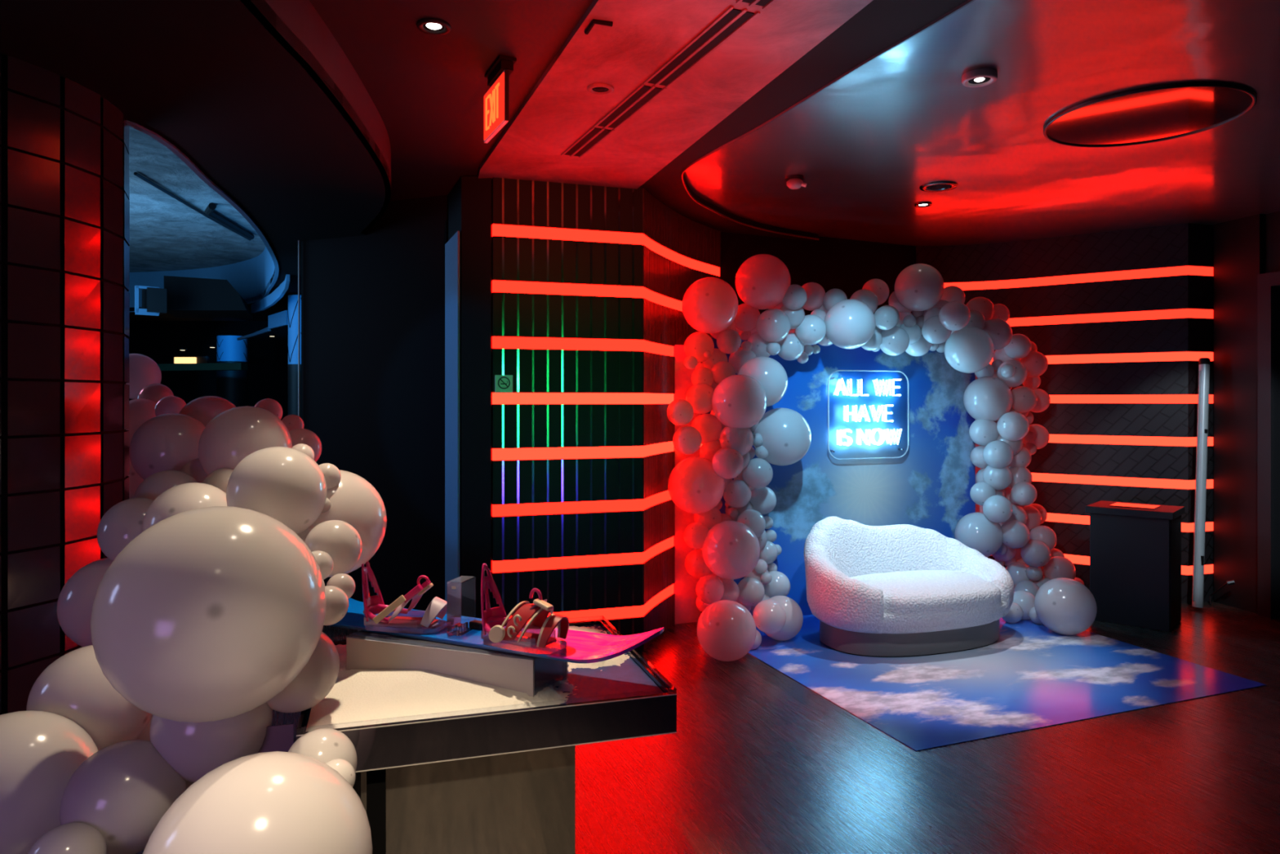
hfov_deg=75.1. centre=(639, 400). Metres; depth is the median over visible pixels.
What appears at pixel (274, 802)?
balloon
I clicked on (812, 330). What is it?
balloon
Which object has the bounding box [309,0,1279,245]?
ceiling
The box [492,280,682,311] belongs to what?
led strip
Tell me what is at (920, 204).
recessed light
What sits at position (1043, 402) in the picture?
balloon
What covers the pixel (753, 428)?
balloon
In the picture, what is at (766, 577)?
balloon
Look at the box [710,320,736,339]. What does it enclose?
balloon
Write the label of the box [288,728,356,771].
balloon
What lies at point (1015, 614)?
balloon
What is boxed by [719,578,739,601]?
balloon
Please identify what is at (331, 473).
balloon
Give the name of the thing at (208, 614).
balloon
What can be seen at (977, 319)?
balloon
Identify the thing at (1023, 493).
balloon
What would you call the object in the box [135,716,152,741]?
balloon
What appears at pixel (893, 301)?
balloon
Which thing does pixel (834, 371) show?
sign
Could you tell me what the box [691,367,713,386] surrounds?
balloon
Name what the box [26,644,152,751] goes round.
balloon
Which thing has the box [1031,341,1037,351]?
balloon
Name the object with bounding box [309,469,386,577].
balloon
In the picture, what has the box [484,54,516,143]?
exit sign
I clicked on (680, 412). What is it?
balloon
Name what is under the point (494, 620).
binding
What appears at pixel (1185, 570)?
led strip
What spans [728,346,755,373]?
balloon
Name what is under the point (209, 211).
ceiling pipe
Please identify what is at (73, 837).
balloon
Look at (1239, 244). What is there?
wall
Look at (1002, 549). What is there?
balloon
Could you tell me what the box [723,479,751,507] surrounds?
balloon
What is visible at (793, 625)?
balloon
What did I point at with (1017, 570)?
balloon
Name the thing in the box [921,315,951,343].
balloon
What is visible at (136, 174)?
conduit
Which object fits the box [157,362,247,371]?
beam
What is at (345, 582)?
balloon
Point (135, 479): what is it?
balloon
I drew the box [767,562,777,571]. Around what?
balloon
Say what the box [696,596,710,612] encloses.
balloon
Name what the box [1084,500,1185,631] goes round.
podium
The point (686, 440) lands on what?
balloon
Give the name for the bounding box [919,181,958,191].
speaker
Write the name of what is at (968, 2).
trim
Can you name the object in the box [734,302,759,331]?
balloon
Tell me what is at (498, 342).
led strip
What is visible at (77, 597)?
balloon
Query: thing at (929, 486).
backdrop
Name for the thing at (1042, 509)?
balloon
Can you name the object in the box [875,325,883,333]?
balloon
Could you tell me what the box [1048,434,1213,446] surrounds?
led strip
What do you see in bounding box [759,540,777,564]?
balloon
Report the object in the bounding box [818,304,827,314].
balloon
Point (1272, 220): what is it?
wall
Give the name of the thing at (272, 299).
trim
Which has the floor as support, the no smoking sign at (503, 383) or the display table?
the display table
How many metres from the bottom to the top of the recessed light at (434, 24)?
0.010 m
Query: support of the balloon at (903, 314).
attached to the balloon at (922, 346)
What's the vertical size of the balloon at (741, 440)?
0.227 m
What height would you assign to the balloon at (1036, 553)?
0.215 m
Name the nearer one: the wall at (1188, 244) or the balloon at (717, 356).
the balloon at (717, 356)
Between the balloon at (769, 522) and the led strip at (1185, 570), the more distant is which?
the led strip at (1185, 570)
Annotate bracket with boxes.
[584,18,613,34]
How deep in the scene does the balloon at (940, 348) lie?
6.51 m
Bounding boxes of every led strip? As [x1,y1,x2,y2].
[492,223,719,276]
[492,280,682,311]
[492,336,673,355]
[492,392,673,404]
[492,441,702,460]
[492,489,671,516]
[492,536,673,573]
[509,583,673,622]
[943,266,1213,290]
[989,351,1213,364]
[1006,308,1213,326]
[1031,472,1213,488]
[1045,512,1213,532]
[1048,394,1213,403]
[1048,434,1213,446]
[1063,553,1213,574]
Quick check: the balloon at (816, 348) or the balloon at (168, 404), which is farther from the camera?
the balloon at (816, 348)
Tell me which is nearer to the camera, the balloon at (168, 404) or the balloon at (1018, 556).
the balloon at (168, 404)
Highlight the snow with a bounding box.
[306,625,629,731]
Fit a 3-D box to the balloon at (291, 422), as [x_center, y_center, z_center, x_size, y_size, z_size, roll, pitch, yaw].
[-1.357,0.098,3.250,0.086,0.086,0.086,0,0,30]
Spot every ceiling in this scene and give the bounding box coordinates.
[0,0,391,320]
[128,125,265,272]
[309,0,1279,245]
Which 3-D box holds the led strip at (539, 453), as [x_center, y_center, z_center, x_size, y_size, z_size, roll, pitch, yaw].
[0.036,0.326,5.704,0.500,0.070,2.250,0,0,43]
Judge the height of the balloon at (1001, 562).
0.080 m
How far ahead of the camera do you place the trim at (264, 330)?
10.60 m
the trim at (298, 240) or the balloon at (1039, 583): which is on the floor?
the balloon at (1039, 583)
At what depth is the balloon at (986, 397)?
6.45 m
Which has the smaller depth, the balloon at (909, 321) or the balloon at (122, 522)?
the balloon at (122, 522)
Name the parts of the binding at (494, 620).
strap trim, plate, strap trim, buckle lever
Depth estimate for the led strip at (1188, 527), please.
7.03 m
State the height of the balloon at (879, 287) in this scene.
0.202 m
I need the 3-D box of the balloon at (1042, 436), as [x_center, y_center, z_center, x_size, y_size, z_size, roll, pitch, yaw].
[3.245,0.296,6.836,0.208,0.209,0.210,0,0,20]
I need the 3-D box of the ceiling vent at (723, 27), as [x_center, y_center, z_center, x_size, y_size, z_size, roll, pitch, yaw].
[0.214,-1.341,3.202,0.114,0.006,0.750,0,0,-23]
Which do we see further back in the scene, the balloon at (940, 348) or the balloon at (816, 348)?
the balloon at (940, 348)
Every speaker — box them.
[134,285,166,315]
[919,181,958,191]
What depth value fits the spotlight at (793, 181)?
5.18 m
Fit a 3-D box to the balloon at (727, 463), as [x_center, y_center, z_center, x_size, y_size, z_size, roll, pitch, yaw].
[0.581,0.413,5.508,0.209,0.209,0.210,0,0,32]
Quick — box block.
[446,575,475,635]
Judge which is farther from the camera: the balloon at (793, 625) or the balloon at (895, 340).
the balloon at (895, 340)
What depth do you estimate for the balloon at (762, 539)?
5.81 m
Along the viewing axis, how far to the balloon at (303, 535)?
2.54 m
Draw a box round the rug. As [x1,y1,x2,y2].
[747,614,1266,751]
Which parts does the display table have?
panel, corner post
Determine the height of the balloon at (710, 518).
0.193 m
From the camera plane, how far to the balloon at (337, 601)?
2.26 m
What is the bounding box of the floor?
[135,564,1279,853]
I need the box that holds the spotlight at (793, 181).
[785,174,806,189]
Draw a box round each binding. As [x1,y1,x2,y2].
[361,561,446,634]
[480,563,568,653]
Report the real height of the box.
0.120 m
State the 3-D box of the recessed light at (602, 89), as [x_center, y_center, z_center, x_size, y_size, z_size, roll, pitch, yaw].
[-0.170,-1.340,3.587,0.116,0.010,0.116,0,0,0]
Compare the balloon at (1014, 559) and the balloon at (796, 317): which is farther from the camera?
the balloon at (1014, 559)
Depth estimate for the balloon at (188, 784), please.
2.20 m
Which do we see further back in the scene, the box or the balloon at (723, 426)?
the box
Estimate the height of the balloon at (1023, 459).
0.189 m
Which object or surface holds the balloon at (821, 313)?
attached to the balloon at (822, 307)
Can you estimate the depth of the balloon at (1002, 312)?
6.64 m
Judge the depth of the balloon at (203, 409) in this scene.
3.17 m
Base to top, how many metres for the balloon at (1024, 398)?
0.214 m
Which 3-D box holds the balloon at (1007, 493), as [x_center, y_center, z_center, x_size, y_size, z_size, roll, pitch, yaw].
[2.988,0.801,6.726,0.228,0.227,0.228,0,0,22]
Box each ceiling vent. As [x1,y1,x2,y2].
[560,126,614,158]
[594,84,666,129]
[643,5,759,88]
[735,0,776,9]
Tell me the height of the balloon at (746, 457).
0.192 m
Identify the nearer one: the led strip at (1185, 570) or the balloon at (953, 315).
the balloon at (953, 315)
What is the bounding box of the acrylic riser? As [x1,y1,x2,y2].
[346,630,567,697]
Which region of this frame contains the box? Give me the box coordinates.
[173,355,208,363]
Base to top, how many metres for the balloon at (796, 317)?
0.189 m
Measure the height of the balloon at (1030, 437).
0.085 m
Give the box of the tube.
[1191,357,1210,608]
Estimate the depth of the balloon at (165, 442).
2.94 m
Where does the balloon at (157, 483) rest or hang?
attached to the balloon at (122, 522)
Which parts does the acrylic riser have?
panel, panel, panel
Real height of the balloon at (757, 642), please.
0.136 m
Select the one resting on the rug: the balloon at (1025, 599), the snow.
the balloon at (1025, 599)
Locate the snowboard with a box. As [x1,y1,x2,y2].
[328,597,664,663]
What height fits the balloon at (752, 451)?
0.100 m
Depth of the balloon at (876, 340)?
6.08 m
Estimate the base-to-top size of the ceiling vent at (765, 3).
0.006 m
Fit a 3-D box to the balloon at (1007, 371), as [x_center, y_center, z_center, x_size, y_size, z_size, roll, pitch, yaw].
[2.840,-0.230,6.431,0.108,0.109,0.109,0,0,27]
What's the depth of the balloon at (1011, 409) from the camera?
6.61 m
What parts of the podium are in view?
panel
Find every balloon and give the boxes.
[0,710,97,853]
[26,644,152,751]
[27,822,106,853]
[57,557,113,646]
[59,739,186,853]
[90,506,326,722]
[97,497,154,559]
[125,353,161,399]
[125,398,156,443]
[127,460,143,498]
[128,413,204,479]
[133,470,198,499]
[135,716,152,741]
[137,382,173,402]
[142,482,226,532]
[142,751,372,853]
[149,702,272,782]
[154,395,186,416]
[178,395,236,426]
[180,457,207,483]
[186,781,194,789]
[198,405,292,475]
[202,467,233,493]
[226,446,327,533]
[254,398,283,419]
[266,631,339,712]
[281,414,304,431]
[288,428,322,462]
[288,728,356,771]
[291,443,314,459]
[297,527,312,541]
[304,520,362,576]
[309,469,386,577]
[311,550,333,579]
[319,462,341,488]
[321,497,330,512]
[323,585,348,625]
[325,758,355,786]
[326,573,355,599]
[666,399,693,426]
[667,457,724,513]
[672,425,702,454]
[681,276,737,333]
[683,522,709,549]
[684,332,714,362]
[684,355,697,368]
[684,549,711,577]
[685,382,714,413]
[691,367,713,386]
[691,413,722,444]
[693,506,722,529]
[695,363,704,368]
[696,574,724,604]
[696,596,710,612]
[696,600,756,661]
[699,440,721,461]
[702,348,728,370]
[702,520,759,579]
[703,350,711,357]
[708,571,733,580]
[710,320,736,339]
[710,408,725,429]
[711,360,735,384]
[711,374,767,428]
[711,381,717,389]
[711,447,743,479]
[715,500,722,509]
[716,328,741,353]
[719,426,753,455]
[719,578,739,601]
[721,513,733,521]
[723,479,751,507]
[724,478,732,489]
[724,501,753,521]
[724,502,731,508]
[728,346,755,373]
[728,507,738,518]
[733,471,755,490]
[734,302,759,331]
[735,253,791,309]
[735,598,751,611]
[737,356,787,406]
[737,509,765,537]
[737,577,764,605]
[738,330,751,340]
[741,340,751,351]
[742,452,750,471]
[742,457,773,488]
[743,568,768,586]
[747,331,770,356]
[748,446,755,459]
[749,422,759,432]
[749,486,776,514]
[750,593,769,613]
[750,629,761,649]
[752,407,811,465]
[752,433,762,447]
[752,599,786,633]
[754,559,767,573]
[755,308,790,342]
[755,445,768,458]
[757,529,767,550]
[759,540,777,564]
[760,572,772,583]
[764,515,773,528]
[764,570,790,597]
[764,595,803,640]
[765,529,777,542]
[766,342,780,355]
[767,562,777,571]
[768,302,783,309]
[775,543,782,555]
[777,332,804,360]
[779,305,804,328]
[782,284,807,310]
[789,328,806,345]
[795,314,826,345]
[796,351,808,363]
[801,282,825,311]
[803,344,813,355]
[810,308,826,321]
[812,344,820,353]
[817,333,832,346]
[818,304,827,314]
[822,288,847,311]
[824,298,875,349]
[849,288,878,313]
[861,328,882,351]
[862,278,888,305]
[874,306,897,329]
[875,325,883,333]
[879,325,909,355]
[881,305,899,326]
[888,290,912,312]
[894,263,944,311]
[896,311,913,326]
[899,323,921,344]
[902,315,916,327]
[905,328,931,356]
[911,311,924,317]
[915,315,924,328]
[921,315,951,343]
[924,306,941,321]
[927,299,948,311]
[929,343,938,351]
[936,342,945,352]
[938,301,970,330]
[940,285,965,303]
[944,326,994,373]
[954,511,1003,556]
[963,376,1013,421]
[964,310,985,329]
[965,297,995,321]
[968,419,999,445]
[969,445,988,467]
[969,481,995,505]
[974,364,994,377]
[975,467,985,482]
[982,318,1012,350]
[982,440,1013,468]
[982,465,1012,489]
[982,494,1012,522]
[991,303,1009,321]
[991,359,1002,370]
[991,546,1017,561]
[992,347,1020,362]
[992,369,1012,389]
[994,558,1004,565]
[995,407,1016,423]
[995,489,1004,497]
[995,542,1007,555]
[996,360,1026,386]
[996,411,1029,440]
[996,434,1023,455]
[1000,363,1015,377]
[1001,504,1027,524]
[1001,520,1030,548]
[1001,601,1022,622]
[1004,333,1031,359]
[1004,486,1024,507]
[1004,556,1016,566]
[1005,561,1033,587]
[1008,446,1031,467]
[1008,466,1032,488]
[1009,495,1016,504]
[1010,481,1037,505]
[1011,386,1037,413]
[1013,580,1039,595]
[1013,590,1035,619]
[1014,547,1021,559]
[1016,557,1041,568]
[1019,351,1048,377]
[1020,539,1050,567]
[1021,411,1029,417]
[1022,375,1040,389]
[1022,423,1049,448]
[1022,505,1041,530]
[1023,442,1036,454]
[1024,431,1035,441]
[1026,411,1033,424]
[1026,565,1043,581]
[1029,503,1047,524]
[1029,525,1057,550]
[1029,606,1043,624]
[1030,388,1050,412]
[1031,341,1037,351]
[1033,577,1049,587]
[1034,577,1097,635]
[1042,555,1075,579]
[1050,547,1064,557]
[1074,577,1084,585]
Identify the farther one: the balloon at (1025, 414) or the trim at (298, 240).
the balloon at (1025, 414)
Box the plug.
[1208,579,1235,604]
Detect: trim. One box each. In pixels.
[126,120,279,311]
[236,327,271,340]
[240,0,391,232]
[251,274,289,313]
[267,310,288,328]
[297,240,299,416]
[444,231,459,613]
[680,0,975,239]
[1257,271,1279,618]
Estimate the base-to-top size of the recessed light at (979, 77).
0.028 m
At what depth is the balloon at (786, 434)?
5.70 m
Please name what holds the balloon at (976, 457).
attached to the balloon at (979, 477)
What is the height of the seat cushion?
0.275 m
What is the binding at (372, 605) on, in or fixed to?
attached to the snowboard
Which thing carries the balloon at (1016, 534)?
attached to the balloon at (1019, 513)
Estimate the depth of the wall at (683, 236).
5.72 m
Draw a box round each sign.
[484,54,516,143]
[494,374,512,392]
[827,369,909,459]
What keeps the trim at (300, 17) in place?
attached to the ceiling at (207, 77)
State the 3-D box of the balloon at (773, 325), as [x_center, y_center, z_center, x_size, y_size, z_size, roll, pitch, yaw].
[0.927,-0.522,5.796,0.235,0.236,0.235,0,0,-14]
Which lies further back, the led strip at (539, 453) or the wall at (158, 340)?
the wall at (158, 340)
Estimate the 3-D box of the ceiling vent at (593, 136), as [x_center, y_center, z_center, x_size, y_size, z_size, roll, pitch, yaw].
[-0.278,-1.341,4.340,0.114,0.006,0.510,0,0,-23]
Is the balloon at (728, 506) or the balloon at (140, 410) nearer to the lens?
the balloon at (140, 410)
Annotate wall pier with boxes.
[448,176,492,617]
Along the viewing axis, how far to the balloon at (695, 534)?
5.55 m
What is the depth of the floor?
3.55 m
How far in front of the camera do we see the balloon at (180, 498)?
2.51 m
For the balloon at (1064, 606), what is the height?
0.384 m
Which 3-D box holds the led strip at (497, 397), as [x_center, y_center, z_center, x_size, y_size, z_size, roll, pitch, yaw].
[0.036,-0.013,5.704,0.500,0.070,2.250,0,0,43]
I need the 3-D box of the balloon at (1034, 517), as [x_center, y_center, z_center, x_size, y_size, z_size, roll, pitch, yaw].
[3.135,0.949,6.741,0.212,0.211,0.212,0,0,28]
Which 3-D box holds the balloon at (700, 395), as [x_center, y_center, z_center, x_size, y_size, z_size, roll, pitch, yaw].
[0.412,-0.014,5.631,0.209,0.210,0.209,0,0,24]
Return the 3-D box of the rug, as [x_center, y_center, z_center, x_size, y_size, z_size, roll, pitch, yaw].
[1.973,1.597,5.312,2.425,0.003,2.300,0,0,-21]
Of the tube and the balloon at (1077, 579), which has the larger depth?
the balloon at (1077, 579)
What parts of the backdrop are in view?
rail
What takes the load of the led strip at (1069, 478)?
attached to the wall at (1188, 244)
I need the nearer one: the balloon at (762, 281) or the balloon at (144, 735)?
the balloon at (144, 735)
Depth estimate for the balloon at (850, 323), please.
5.77 m
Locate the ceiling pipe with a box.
[204,202,254,239]
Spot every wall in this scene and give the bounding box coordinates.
[0,53,129,715]
[127,320,288,420]
[301,195,448,627]
[492,177,647,652]
[642,188,720,651]
[720,231,915,315]
[915,222,1213,603]
[1213,213,1265,613]
[1265,211,1279,273]
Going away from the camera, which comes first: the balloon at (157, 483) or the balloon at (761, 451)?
the balloon at (157, 483)
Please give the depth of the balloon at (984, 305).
6.53 m
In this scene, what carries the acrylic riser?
on the display table
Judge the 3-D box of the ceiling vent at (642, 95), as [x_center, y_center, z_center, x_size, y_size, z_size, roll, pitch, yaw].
[-0.056,-1.341,3.826,0.114,0.006,0.590,0,0,-23]
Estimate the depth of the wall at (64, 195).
2.92 m
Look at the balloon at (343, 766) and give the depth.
2.02 m
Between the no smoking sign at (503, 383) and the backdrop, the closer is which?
the no smoking sign at (503, 383)
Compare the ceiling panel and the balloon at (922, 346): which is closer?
the ceiling panel
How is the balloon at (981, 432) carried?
attached to the balloon at (997, 454)
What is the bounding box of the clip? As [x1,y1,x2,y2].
[469,619,482,629]
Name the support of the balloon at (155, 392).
attached to the balloon at (140, 410)
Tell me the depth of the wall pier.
5.05 m
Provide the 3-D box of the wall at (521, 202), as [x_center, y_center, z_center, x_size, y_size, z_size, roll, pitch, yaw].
[0.003,0.100,5.728,0.586,3.000,2.247,0,0,42]
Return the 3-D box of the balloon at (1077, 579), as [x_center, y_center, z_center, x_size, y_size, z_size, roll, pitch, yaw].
[3.657,1.540,6.977,0.118,0.118,0.118,0,0,20]
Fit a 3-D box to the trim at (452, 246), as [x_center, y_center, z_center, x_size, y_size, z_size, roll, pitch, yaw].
[-1.191,0.285,5.278,0.012,2.630,0.475,0,0,-22]
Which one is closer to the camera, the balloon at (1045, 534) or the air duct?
the balloon at (1045, 534)
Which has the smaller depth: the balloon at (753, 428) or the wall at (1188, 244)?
the balloon at (753, 428)
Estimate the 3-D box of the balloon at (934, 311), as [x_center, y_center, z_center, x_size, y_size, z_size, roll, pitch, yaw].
[2.197,-0.602,6.176,0.177,0.178,0.177,0,0,-15]
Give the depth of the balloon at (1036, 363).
6.70 m
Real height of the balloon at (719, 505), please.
0.094 m
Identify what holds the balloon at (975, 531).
attached to the backdrop
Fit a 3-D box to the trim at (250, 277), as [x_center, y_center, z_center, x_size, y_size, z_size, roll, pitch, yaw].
[-4.469,-1.400,5.268,3.971,0.520,14.116,0,0,-23]
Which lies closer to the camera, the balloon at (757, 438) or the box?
the balloon at (757, 438)
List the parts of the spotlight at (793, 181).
globe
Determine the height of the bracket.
0.016 m
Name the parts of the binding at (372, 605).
plate, buckle lever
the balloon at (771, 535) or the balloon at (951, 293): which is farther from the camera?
the balloon at (951, 293)
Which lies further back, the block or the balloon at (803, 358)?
the balloon at (803, 358)
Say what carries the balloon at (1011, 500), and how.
attached to the balloon at (1019, 513)
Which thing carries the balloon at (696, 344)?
attached to the balloon at (717, 356)
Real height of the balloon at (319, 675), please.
0.229 m
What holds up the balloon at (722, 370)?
attached to the balloon at (738, 401)
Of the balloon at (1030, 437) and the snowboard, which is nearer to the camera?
the snowboard
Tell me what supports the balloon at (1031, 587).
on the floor
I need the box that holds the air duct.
[164,275,253,318]
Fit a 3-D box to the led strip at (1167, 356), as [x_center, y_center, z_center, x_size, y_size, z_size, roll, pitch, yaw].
[3.543,-0.352,7.124,2.272,0.070,0.223,0,0,28]
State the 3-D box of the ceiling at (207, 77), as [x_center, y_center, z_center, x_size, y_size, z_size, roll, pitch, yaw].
[-4.737,-1.175,5.033,6.576,0.050,15.085,0,0,-9]
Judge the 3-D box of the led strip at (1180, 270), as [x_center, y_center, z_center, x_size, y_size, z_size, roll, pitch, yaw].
[3.543,-1.030,7.124,2.272,0.070,0.223,0,0,28]
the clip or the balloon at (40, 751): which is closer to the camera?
the balloon at (40, 751)
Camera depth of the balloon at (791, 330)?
5.99 m
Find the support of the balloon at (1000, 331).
attached to the balloon
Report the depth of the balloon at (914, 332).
6.17 m
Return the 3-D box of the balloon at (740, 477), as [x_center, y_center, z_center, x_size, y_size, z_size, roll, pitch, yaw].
[0.748,0.552,5.869,0.178,0.179,0.179,0,0,24]
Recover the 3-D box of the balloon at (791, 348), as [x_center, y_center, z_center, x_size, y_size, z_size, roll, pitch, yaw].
[1.072,-0.387,5.956,0.201,0.202,0.201,0,0,22]
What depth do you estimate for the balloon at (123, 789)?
1.98 m
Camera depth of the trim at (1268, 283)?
6.12 m
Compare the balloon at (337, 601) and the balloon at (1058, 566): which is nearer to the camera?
the balloon at (337, 601)
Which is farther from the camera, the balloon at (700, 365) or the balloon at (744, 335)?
the balloon at (744, 335)
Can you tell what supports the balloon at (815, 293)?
attached to the balloon at (821, 313)
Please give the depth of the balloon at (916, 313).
6.34 m
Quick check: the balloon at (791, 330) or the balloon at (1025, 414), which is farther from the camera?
the balloon at (1025, 414)
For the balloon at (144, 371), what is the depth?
4.09 m
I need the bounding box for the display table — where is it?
[257,615,676,853]
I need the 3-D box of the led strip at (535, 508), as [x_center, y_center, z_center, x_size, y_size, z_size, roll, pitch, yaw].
[0.036,0.665,5.704,0.500,0.070,2.250,0,0,43]
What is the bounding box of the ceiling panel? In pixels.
[1043,82,1257,147]
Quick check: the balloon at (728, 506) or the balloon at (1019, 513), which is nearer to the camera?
the balloon at (728, 506)
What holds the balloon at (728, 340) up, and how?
attached to the balloon at (717, 356)
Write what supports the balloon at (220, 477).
attached to the balloon at (234, 433)
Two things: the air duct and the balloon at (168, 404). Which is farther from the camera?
the air duct
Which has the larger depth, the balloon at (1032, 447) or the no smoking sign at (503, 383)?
the balloon at (1032, 447)
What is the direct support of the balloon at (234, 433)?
attached to the balloon at (193, 468)
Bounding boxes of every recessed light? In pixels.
[416,17,451,35]
[586,83,613,95]
[914,202,932,207]
[961,68,997,87]
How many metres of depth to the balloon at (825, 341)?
6.05 m
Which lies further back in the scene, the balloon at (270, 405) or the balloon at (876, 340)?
the balloon at (876, 340)
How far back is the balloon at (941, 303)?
6.22 m
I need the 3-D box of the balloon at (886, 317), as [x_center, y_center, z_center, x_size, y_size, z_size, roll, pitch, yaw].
[1.771,-0.595,6.005,0.173,0.173,0.174,0,0,18]
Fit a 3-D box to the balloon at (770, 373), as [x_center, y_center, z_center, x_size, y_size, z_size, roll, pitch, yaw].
[0.841,-0.129,5.733,0.349,0.350,0.348,0,0,-17]
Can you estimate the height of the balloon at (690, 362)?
0.089 m
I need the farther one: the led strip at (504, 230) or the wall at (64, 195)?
the led strip at (504, 230)
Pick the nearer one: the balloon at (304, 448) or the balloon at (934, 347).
the balloon at (304, 448)
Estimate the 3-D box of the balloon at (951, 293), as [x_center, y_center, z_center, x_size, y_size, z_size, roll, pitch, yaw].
[2.442,-0.799,6.525,0.199,0.199,0.200,0,0,25]
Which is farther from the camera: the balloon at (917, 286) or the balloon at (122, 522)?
the balloon at (917, 286)
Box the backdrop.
[673,328,983,623]
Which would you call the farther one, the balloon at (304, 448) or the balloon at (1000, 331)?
the balloon at (1000, 331)
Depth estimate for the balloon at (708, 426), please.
5.64 m
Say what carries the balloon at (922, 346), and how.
attached to the backdrop
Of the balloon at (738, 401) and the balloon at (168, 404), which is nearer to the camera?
the balloon at (168, 404)
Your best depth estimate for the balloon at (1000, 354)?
6.66 m
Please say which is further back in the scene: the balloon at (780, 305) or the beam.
the beam
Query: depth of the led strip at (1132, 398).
6.82 m
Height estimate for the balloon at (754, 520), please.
0.198 m
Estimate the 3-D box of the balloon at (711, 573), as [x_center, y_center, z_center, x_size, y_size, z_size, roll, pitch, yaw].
[0.543,1.216,5.769,0.215,0.214,0.214,0,0,21]
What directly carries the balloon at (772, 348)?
attached to the balloon at (758, 344)
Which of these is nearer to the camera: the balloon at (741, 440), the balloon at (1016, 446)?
the balloon at (741, 440)
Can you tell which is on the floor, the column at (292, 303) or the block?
the column at (292, 303)
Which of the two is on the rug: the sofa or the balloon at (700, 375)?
the sofa
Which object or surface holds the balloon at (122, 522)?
attached to the balloon at (77, 597)
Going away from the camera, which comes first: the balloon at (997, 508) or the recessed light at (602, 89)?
the recessed light at (602, 89)
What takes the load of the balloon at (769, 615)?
attached to the balloon at (793, 625)
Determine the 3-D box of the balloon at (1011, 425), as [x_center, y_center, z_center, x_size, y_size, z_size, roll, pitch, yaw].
[2.867,0.197,6.402,0.227,0.228,0.227,0,0,26]
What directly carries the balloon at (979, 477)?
attached to the balloon at (1000, 492)
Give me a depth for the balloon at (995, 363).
6.64 m
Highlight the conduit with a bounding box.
[133,172,250,240]
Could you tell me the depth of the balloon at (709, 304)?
5.48 m
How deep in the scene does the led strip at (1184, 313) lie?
6.88 m
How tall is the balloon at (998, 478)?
0.214 m
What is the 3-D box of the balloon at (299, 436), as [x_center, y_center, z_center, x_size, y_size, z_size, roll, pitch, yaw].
[-1.285,0.181,3.152,0.152,0.152,0.154,0,1,-30]
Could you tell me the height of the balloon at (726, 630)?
0.366 m
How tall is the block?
0.171 m
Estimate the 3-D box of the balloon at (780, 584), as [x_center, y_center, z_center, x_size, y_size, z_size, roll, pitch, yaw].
[0.965,1.321,5.937,0.210,0.211,0.211,0,0,27]
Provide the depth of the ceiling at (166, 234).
7.68 m
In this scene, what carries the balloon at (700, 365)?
attached to the balloon at (717, 356)
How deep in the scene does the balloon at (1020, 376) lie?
6.47 m
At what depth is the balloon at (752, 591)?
5.65 m
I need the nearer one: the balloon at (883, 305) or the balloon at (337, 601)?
the balloon at (337, 601)
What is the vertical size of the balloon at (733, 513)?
0.068 m
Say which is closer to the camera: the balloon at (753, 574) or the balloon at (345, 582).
the balloon at (345, 582)
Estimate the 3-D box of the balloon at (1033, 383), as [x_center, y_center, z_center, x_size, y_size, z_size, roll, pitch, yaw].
[3.222,-0.160,6.855,0.139,0.139,0.139,0,0,25]
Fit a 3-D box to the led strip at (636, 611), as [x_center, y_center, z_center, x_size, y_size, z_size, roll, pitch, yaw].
[0.036,1.343,5.704,0.500,0.070,2.250,0,0,43]
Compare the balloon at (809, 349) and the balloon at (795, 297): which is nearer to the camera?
the balloon at (795, 297)
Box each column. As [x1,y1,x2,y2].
[216,335,248,406]
[287,294,301,417]
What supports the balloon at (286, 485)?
attached to the balloon at (303, 535)
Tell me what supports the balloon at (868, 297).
attached to the balloon
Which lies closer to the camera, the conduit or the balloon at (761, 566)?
the balloon at (761, 566)
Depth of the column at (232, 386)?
12.82 m
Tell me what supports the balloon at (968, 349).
on the backdrop
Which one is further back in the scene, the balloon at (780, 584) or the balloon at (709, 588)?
the balloon at (780, 584)
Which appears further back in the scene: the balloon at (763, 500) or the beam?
the beam
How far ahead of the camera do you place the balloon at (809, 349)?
6.07 m
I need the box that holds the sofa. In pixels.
[803,515,1013,657]
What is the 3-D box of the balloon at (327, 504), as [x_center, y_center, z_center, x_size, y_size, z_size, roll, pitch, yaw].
[-1.008,0.330,2.640,0.052,0.053,0.052,0,0,28]
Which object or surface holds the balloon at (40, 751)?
attached to the balloon at (123, 789)
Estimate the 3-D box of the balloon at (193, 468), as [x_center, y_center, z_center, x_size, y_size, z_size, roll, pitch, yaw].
[-1.553,0.278,2.952,0.148,0.148,0.149,0,0,11]
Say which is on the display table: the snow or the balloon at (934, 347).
the snow
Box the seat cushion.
[808,569,1011,633]
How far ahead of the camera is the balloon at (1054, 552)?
6.69 m
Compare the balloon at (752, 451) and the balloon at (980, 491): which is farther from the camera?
the balloon at (980, 491)
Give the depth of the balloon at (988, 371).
6.61 m
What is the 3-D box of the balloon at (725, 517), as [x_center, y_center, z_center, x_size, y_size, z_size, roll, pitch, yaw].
[0.569,0.883,5.789,0.197,0.196,0.195,0,0,23]

